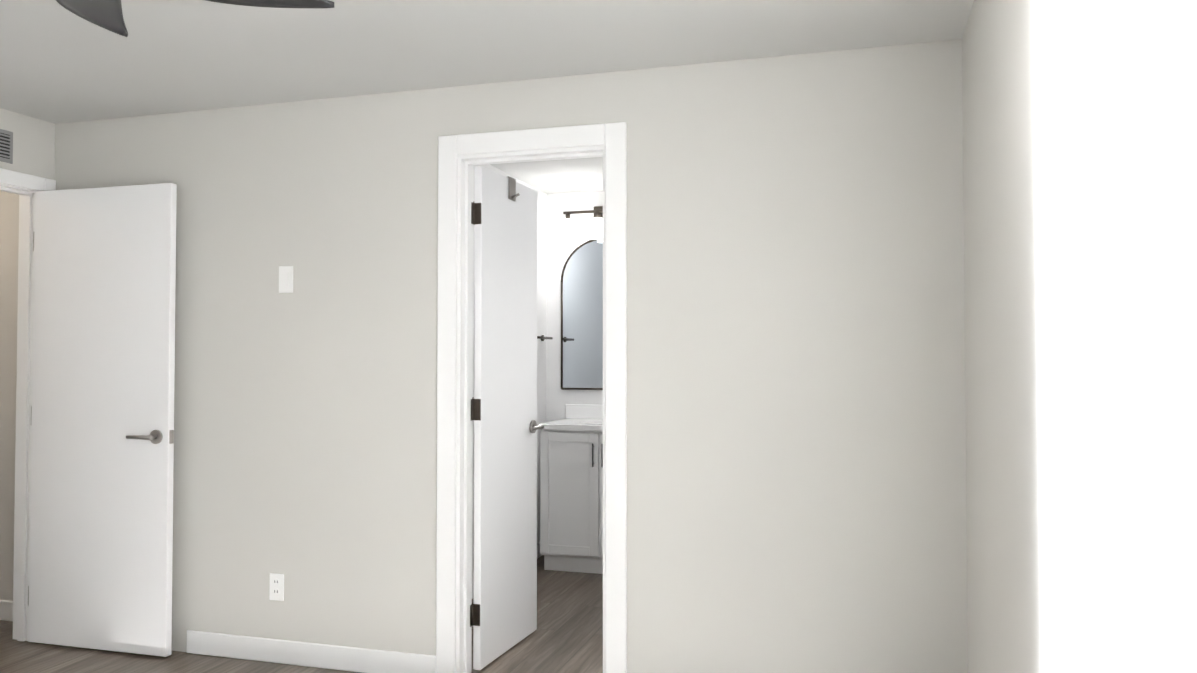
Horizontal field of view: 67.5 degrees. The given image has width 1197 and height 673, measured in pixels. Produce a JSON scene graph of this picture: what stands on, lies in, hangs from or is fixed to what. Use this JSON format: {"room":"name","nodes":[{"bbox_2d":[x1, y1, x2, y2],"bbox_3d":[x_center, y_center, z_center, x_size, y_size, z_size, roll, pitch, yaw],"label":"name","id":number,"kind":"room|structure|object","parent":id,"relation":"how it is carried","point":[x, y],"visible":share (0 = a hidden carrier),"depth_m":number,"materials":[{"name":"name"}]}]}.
{"room":"empty bedroom","nodes":[
{"label":"empty bedroom","id":0,"kind":"room"},
{"bbox_2d":[0,191,18,600],"bbox_3d":[-2.864,0.189,3.824,0.004,2.440,1.540,0,-1,16],"label":"wall","id":1,"kind":"structure","parent":0,"point":[9,224],"depth_m":4.17,"materials":[{"name":"paint"}]},
{"bbox_2d":[0,600,12,620],"bbox_3d":[-3.301,1.378,4.595,1.286,0.100,0.014,0,-1,16],"label":"baseboard","id":2,"kind":"structure","parent":1,"relation":"attached to","point":[6,607],"depth_m":4.49,"materials":[{"name":"white wood"}]},
{"bbox_2d":[0,108,54,179],"bbox_3d":[-3.245,0.154,2.312,0.120,2.440,4.417,0,-1,16],"label":"wall","id":3,"kind":"structure","parent":0,"point":[34,146],"depth_m":4.17,"materials":[{"name":"beige paint"}]},
{"bbox_2d":[0,129,12,163],"bbox_3d":[-2.721,-0.862,3.879,0.012,0.145,0.410,0,-1,16],"label":"air vent","id":4,"kind":"object","parent":3,"relation":"in","point":[6,146],"visible":1,"depth_m":4.04,"materials":[{"name":"grey metal"}]},
{"bbox_2d":[0,168,55,640],"bbox_3d":[-2.797,0.326,3.835,0.156,2.167,0.939,0,-1,16],"label":"door frame","id":5,"kind":"structure","parent":3,"relation":"attached to","point":[24,187],"depth_m":4.20,"materials":[{"name":"white wood"}]},
{"bbox_2d":[28,183,176,656],"bbox_3d":[-2.259,0.364,4.064,0.780,2.083,0.150,0,-1,16],"label":"hall door","id":6,"kind":"structure","parent":3,"relation":"in","point":[102,465],"depth_m":4.04,"materials":[{"name":"white wood"}]},
{"bbox_2d":[0,555,602,672],"bbox_3d":[-1.606,1.441,3.034,5.740,0.100,6.787,0,-1,16],"label":"floor","id":7,"kind":"structure","parent":0,"point":[566,636],"depth_m":3.98,"materials":[{"name":"brown wood"}]},
{"bbox_2d":[538,404,602,573],"bbox_3d":[0.074,0.918,5.666,0.778,1.070,0.569,0,-1,16],"label":"bathroom vanity","id":8,"kind":"object","parent":7,"relation":"on","point":[571,491],"visible":0.46,"depth_m":5.49,"materials":[{"name":"white wood"}]},
{"bbox_2d":[0,0,973,193],"bbox_3d":[-1.606,-1.098,3.094,5.740,0.100,6.787,0,-1,16],"label":"ceiling","id":9,"kind":"structure","parent":0,"point":[59,63],"depth_m":3.21,"materials":[{"name":"paint"}]},
{"bbox_2d":[56,0,333,36],"bbox_3d":[-1.184,-0.932,1.951,1.113,0.286,1.070,0,-1,16],"label":"fan","id":10,"kind":"object","parent":9,"relation":"hanging from","point":[107,14],"visible":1,"depth_m":2.36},
{"bbox_2d":[54,39,967,672],"bbox_3d":[-0.590,0.187,3.735,4.170,2.440,0.115,0,-1,16],"label":"wall","id":11,"kind":"structure","parent":0,"point":[796,403],"depth_m":3.42,"materials":[{"name":"beige paint"}]},
{"bbox_2d":[269,573,283,600],"bbox_3d":[-1.396,1.087,3.887,0.072,0.116,0.008,0,-1,16],"label":"electrical outlet","id":12,"kind":"object","parent":11,"relation":"attached to","point":[276,591],"visible":1,"depth_m":3.88,"materials":[{"name":"white plastic"}]},
{"bbox_2d":[279,266,292,292],"bbox_3d":[-1.364,-0.249,3.908,0.072,0.116,0.010,0,-1,16],"label":"light switch","id":13,"kind":"object","parent":11,"relation":"attached to","point":[285,279],"visible":1,"depth_m":3.90,"materials":[{"name":"white plastic"}]},
{"bbox_2d":[187,630,435,672],"bbox_3d":[-1.250,1.360,3.835,1.229,0.100,0.014,0,-1,16],"label":"baseboard","id":14,"kind":"structure","parent":11,"relation":"attached to","point":[344,658],"depth_m":3.82,"materials":[{"name":"white wood"}]},
{"bbox_2d":[472,166,543,669],"bbox_3d":[-0.413,0.342,4.058,0.150,2.126,0.608,0,-1,19],"label":"bathroom door","id":15,"kind":"structure","parent":11,"relation":"in","point":[504,602],"depth_m":3.99,"materials":[{"name":"white wood"}]},
{"bbox_2d":[436,122,626,672],"bbox_3d":[-0.258,0.288,3.637,0.803,2.235,0.151,0,-1,16],"label":"door frame","id":16,"kind":"structure","parent":11,"relation":"attached to","point":[460,156],"depth_m":3.65,"materials":[{"name":"white wood"}]},
{"bbox_2d":[472,164,602,579],"bbox_3d":[-0.146,0.186,3.667,1.740,2.440,0.004,0,-1,16],"label":"wall","id":17,"kind":"structure","parent":0,"point":[554,252],"depth_m":3.67,"materials":[{"name":"paint"}]},
{"bbox_2d":[472,542,541,598],"bbox_3d":[-0.670,1.387,4.984,0.014,0.100,2.281,0,-1,16],"label":"baseboard","id":18,"kind":"structure","parent":17,"relation":"attached to","point":[538,544],"depth_m":5.89,"materials":[{"name":"white wood"}]},
{"bbox_2d":[537,335,552,340],"bbox_3d":[-0.391,0.008,5.863,0.068,0.040,0.360,0,-1,16],"label":"towel rail","id":19,"kind":"object","parent":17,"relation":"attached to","point":[542,337],"visible":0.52,"depth_m":5.90,"materials":[{"name":"grey metal"}]},
{"bbox_2d":[559,206,602,240],"bbox_3d":[0.004,-0.761,5.934,0.544,0.230,0.170,0,-1,16],"label":"sconce","id":20,"kind":"object","parent":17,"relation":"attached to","point":[567,231],"visible":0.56,"depth_m":5.92,"materials":[{"name":"white glass"}]},
{"bbox_2d":[561,239,602,389],"bbox_3d":[0.026,-0.152,5.992,0.584,1.019,0.022,0,-1,16],"label":"mirror","id":21,"kind":"object","parent":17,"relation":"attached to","point":[582,321],"visible":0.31,"depth_m":6.03,"materials":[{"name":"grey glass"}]},
{"bbox_2d":[962,0,1196,672],"bbox_3d":[0.734,0.124,1.062,0.120,2.440,4.267,0,-1,16],"label":"wall","id":22,"kind":"structure","parent":0,"point":[1080,194],"depth_m":1.47,"materials":[{"name":"beige paint"}]}
]}

